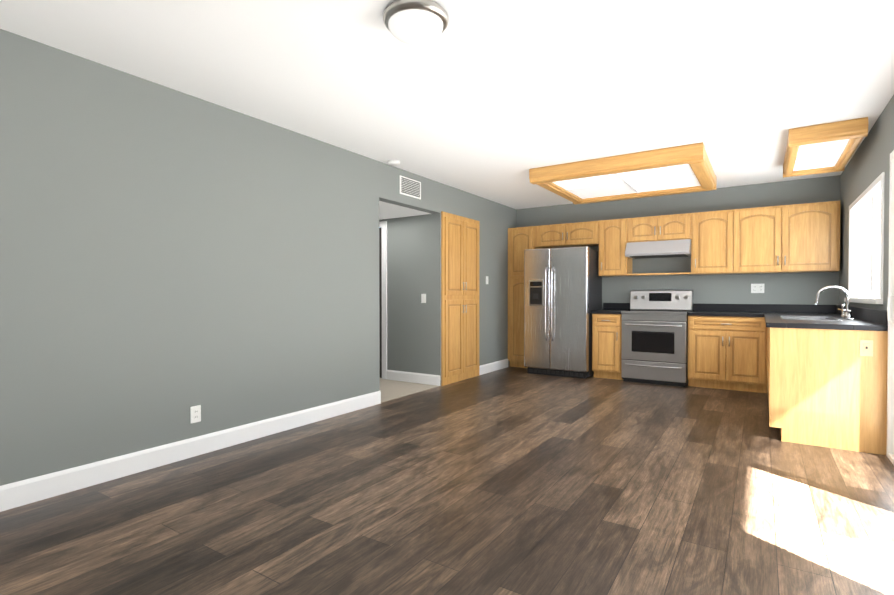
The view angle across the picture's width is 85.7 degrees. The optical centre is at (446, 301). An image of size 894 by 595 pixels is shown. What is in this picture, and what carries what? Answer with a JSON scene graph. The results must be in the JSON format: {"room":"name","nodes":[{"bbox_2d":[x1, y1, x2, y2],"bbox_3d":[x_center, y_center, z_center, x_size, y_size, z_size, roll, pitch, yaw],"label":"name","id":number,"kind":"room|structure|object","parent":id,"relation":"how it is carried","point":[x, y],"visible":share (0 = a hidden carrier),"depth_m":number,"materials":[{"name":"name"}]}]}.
{"room":"kitchen","nodes":[
{"label":"kitchen","id":0,"kind":"room"},
{"bbox_2d":[0,29,516,485],"bbox_3d":[-1.702,-0.176,3.808,0.400,2.500,9.720,0,1,33],"label":"wall","id":1,"kind":"structure","parent":0,"point":[169,257],"depth_m":3.21,"materials":[{"name":"grey paint"}]},
{"bbox_2d":[0,390,380,511],"bbox_3d":[-2.391,1.027,2.384,0.016,0.130,6.256,0,1,33],"label":"baseboard","id":2,"kind":"structure","parent":1,"relation":"attached to","point":[26,491],"depth_m":3.15,"materials":[{"name":"white wood"}]},
{"bbox_2d":[190,405,200,422],"bbox_3d":[-1.754,0.790,3.364,0.010,0.116,0.072,0,1,33],"label":"outlet","id":3,"kind":"object","parent":1,"relation":"attached to","point":[195,413],"visible":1,"depth_m":3.36,"materials":[{"name":"white plastic"}]},
{"bbox_2d":[399,175,420,199],"bbox_3d":[-0.407,-1.271,5.403,0.010,0.200,0.390,0,1,33],"label":"air vent","id":4,"kind":"object","parent":1,"relation":"in","point":[410,187],"visible":1,"depth_m":5.39,"materials":[{"name":"white metal"}]},
{"bbox_2d":[479,359,507,374],"bbox_3d":[0.698,0.968,7.123,0.016,0.130,0.919,0,1,33],"label":"baseboard","id":5,"kind":"structure","parent":1,"relation":"attached to","point":[486,368],"depth_m":7.09,"materials":[{"name":"white wood"}]},
{"bbox_2d":[380,378,438,402],"bbox_3d":[-1.162,1.075,5.979,1.850,0.064,1.180,0,1,33],"label":"floor","id":6,"kind":"structure","parent":0,"point":[392,389],"depth_m":5.76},
{"bbox_2d":[379,201,440,385],"bbox_3d":[-1.186,-0.203,5.972,1.900,2.500,1.330,0,1,33],"label":"doorway","id":7,"kind":"structure","parent":0,"point":[409,275],"depth_m":6.17,"materials":[{"name":"grey paint"}]},
{"bbox_2d":[387,370,439,385],"bbox_3d":[-0.442,0.980,6.167,0.850,0.130,0.016,0,1,33],"label":"baseboard","id":8,"kind":"structure","parent":7,"relation":"attached to","point":[429,379],"depth_m":6.15,"materials":[{"name":"white wood"}]},
{"bbox_2d":[421,294,425,302],"bbox_3d":[-0.294,-0.034,6.061,0.072,0.116,0.010,0,1,33],"label":"light switch","id":9,"kind":"object","parent":7,"relation":"attached to","point":[423,298],"visible":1,"depth_m":6.06,"materials":[{"name":"white plastic"}]},
{"bbox_2d":[0,366,893,594],"bbox_3d":[0.270,1.119,2.628,4.210,0.060,9.870,0,1,33],"label":"floor","id":10,"kind":"structure","parent":0,"point":[509,480],"depth_m":2.52,"materials":[{"name":"brown wood"}]},
{"bbox_2d":[441,211,479,385],"bbox_3d":[0.078,-0.033,6.404,0.390,2.150,0.930,0,1,33],"label":"pantry cabinet","id":11,"kind":"object","parent":10,"relation":"on","point":[460,238],"visible":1,"depth_m":6.24,"materials":[{"name":"brown wood"}]},
{"bbox_2d":[508,226,540,367],"bbox_3d":[1.209,-0.052,7.490,0.453,2.160,0.370,0,1,33],"label":"tall cabinet","id":12,"kind":"object","parent":10,"relation":"on","point":[521,240],"visible":0.5,"depth_m":7.40,"materials":[{"name":"brown wood"}]},
{"bbox_2d":[524,246,601,378],"bbox_3d":[1.659,0.148,6.908,0.900,1.775,0.802,0,1,33],"label":"refrigerator","id":13,"kind":"object","parent":10,"relation":"on","point":[562,293],"visible":1,"depth_m":6.60,"materials":[{"name":"silver metal"}]},
{"bbox_2d":[592,314,622,379],"bbox_3d":[2.271,0.604,6.633,0.382,0.870,0.658,0,1,33],"label":"base cabinet","id":14,"kind":"object","parent":10,"relation":"on","point":[607,346],"visible":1,"depth_m":6.39,"materials":[{"name":"brown wood"}]},
{"bbox_2d":[621,290,692,386],"bbox_3d":[2.728,0.449,6.266,0.766,1.190,0.716,0,1,33],"label":"range","id":15,"kind":"object","parent":10,"relation":"on","point":[654,336],"visible":1,"depth_m":6.07,"materials":[{"name":"silver metal"}]},
{"bbox_2d":[688,316,767,392],"bbox_3d":[3.423,0.613,5.882,0.808,0.870,0.658,0,1,33],"label":"base cabinet","id":16,"kind":"object","parent":10,"relation":"on","point":[727,353],"visible":0.98,"depth_m":5.63,"materials":[{"name":"brown wood"}]},
{"bbox_2d":[767,327,887,454],"bbox_3d":[2.951,0.640,3.792,0.691,0.870,0.580,0,1,33],"label":"base cabinet","id":17,"kind":"object","parent":10,"relation":"on","point":[827,388],"visible":0.96,"depth_m":3.53,"materials":[{"name":"brown wood"}]},
{"bbox_2d":[591,303,887,330],"bbox_3d":[2.675,0.202,5.177,2.672,0.310,2.647,0,1,33],"label":"countertop","id":18,"kind":"structure","parent":17,"relation":"on","point":[804,316],"depth_m":5.25,"materials":[{"name":"black stone"}]},
{"bbox_2d":[814,286,853,319],"bbox_3d":[3.472,0.009,4.345,0.266,0.296,0.446,0,1,33],"label":"faucet","id":19,"kind":"object","parent":18,"relation":"on","point":[847,314],"visible":1,"depth_m":4.24,"materials":[{"name":"silver metal"}]},
{"bbox_2d":[0,0,893,208],"bbox_3d":[-0.526,-1.467,3.114,6.110,0.100,9.870,0,1,33],"label":"ceiling","id":20,"kind":"structure","parent":0,"point":[494,100],"depth_m":2.97,"materials":[{"name":"white paint"}]},
{"bbox_2d":[388,160,399,165],"bbox_3d":[-0.546,-1.421,4.961,0.130,0.037,0.130,0,1,33],"label":"smoke detector","id":21,"kind":"object","parent":20,"relation":"attached to","point":[393,162],"visible":1,"depth_m":4.92,"materials":[{"name":"white plastic"}]},
{"bbox_2d":[383,0,447,45],"bbox_3d":[-0.154,-1.348,2.378,0.320,0.117,0.320,0,1,33],"label":"dome ceiling light","id":22,"kind":"object","parent":20,"relation":"attached to","point":[416,22],"visible":1,"depth_m":2.29,"materials":[{"name":"white glass"}]},
{"bbox_2d":[529,142,716,204],"bbox_3d":[2.028,-1.371,5.450,1.680,0.149,1.570,0,1,33],"label":"ceiling light","id":23,"kind":"object","parent":20,"relation":"attached to","point":[674,170],"visible":1,"depth_m":5.13,"materials":[{"name":"brown wood"}]},
{"bbox_2d":[783,117,867,177],"bbox_3d":[3.404,-1.363,4.410,0.500,0.139,1.330,0,1,33],"label":"ceiling light","id":24,"kind":"object","parent":20,"relation":"attached to","point":[823,148],"visible":1,"depth_m":4.14,"materials":[{"name":"brown wood"}]},
{"bbox_2d":[517,175,839,309],"bbox_3d":[2.874,-0.212,6.715,4.330,2.500,0.150,0,1,33],"label":"wall","id":25,"kind":"structure","parent":0,"point":[793,288],"depth_m":6.26,"materials":[{"name":"grey paint"}]},
{"bbox_2d":[535,221,598,248],"bbox_3d":[1.796,-0.967,7.097,0.941,0.320,0.370,0,1,33],"label":"upper cabinet","id":26,"kind":"object","parent":25,"relation":"attached to","point":[578,234],"visible":1,"depth_m":6.97,"materials":[{"name":"brown wood"}]},
{"bbox_2d":[599,218,631,276],"bbox_3d":[2.352,-0.737,6.737,0.383,0.770,0.370,0,1,33],"label":"upper cabinet","id":27,"kind":"object","parent":25,"relation":"attached to","point":[614,260],"visible":1,"depth_m":6.61,"materials":[{"name":"brown wood"}]},
{"bbox_2d":[625,239,690,258],"bbox_3d":[2.806,-0.684,6.372,0.765,0.197,0.481,0,1,33],"label":"range hood","id":28,"kind":"object","parent":25,"relation":"attached to","point":[660,249],"visible":0.94,"depth_m":6.21,"materials":[{"name":"metal"}]},
{"bbox_2d":[627,213,690,242],"bbox_3d":[2.838,-0.954,6.417,0.773,0.330,0.370,0,1,33],"label":"upper cabinet","id":29,"kind":"object","parent":25,"relation":"attached to","point":[661,228],"visible":1,"depth_m":6.28,"materials":[{"name":"brown wood"}]},
{"bbox_2d":[627,272,692,275],"bbox_3d":[2.841,-0.359,6.430,0.773,0.020,0.260,0,1,33],"label":"shelf","id":30,"kind":"object","parent":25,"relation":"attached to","point":[651,274],"visible":0.86,"depth_m":6.32,"materials":[{"name":"brown wood"}]},
{"bbox_2d":[691,209,742,274],"bbox_3d":[3.391,-0.729,6.079,0.522,0.770,0.338,0,1,33],"label":"upper cabinet","id":31,"kind":"object","parent":25,"relation":"attached to","point":[714,234],"depth_m":5.94,"materials":[{"name":"brown wood"}]},
{"bbox_2d":[751,284,763,292],"bbox_3d":[3.856,-0.158,5.980,0.140,0.116,0.010,0,1,33],"label":"outlet","id":32,"kind":"object","parent":25,"relation":"attached to","point":[757,288],"visible":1,"depth_m":5.98,"materials":[{"name":"white plastic"}]},
{"bbox_2d":[739,201,839,272],"bbox_3d":[3.953,-0.725,5.712,1.072,0.770,0.338,0,1,33],"label":"upper cabinet","id":33,"kind":"object","parent":25,"relation":"attached to","point":[799,238],"depth_m":5.52,"materials":[{"name":"brown wood"}]},
{"bbox_2d":[839,95,893,310],"bbox_3d":[1.970,-0.147,1.503,0.150,2.500,9.570,0,1,33],"label":"wall","id":34,"kind":"structure","parent":0,"point":[868,164],"depth_m":4.04,"materials":[{"name":"grey paint"}]},
{"bbox_2d":[844,172,884,303],"bbox_3d":[3.702,-0.471,4.197,0.188,0.974,1.620,0,1,33],"label":"window","id":35,"kind":"structure","parent":34,"relation":"in","point":[866,247],"depth_m":4.38,"materials":[{"name":"glass"}]},
{"bbox_2d":[886,150,893,464],"bbox_3d":[2.446,0.045,2.270,0.180,2.097,2.464,0,1,33],"label":"sliding door","id":36,"kind":"structure","parent":34,"relation":"in","point":[890,400],"depth_m":3.31,"materials":[{"name":"white plastic"}]}
]}

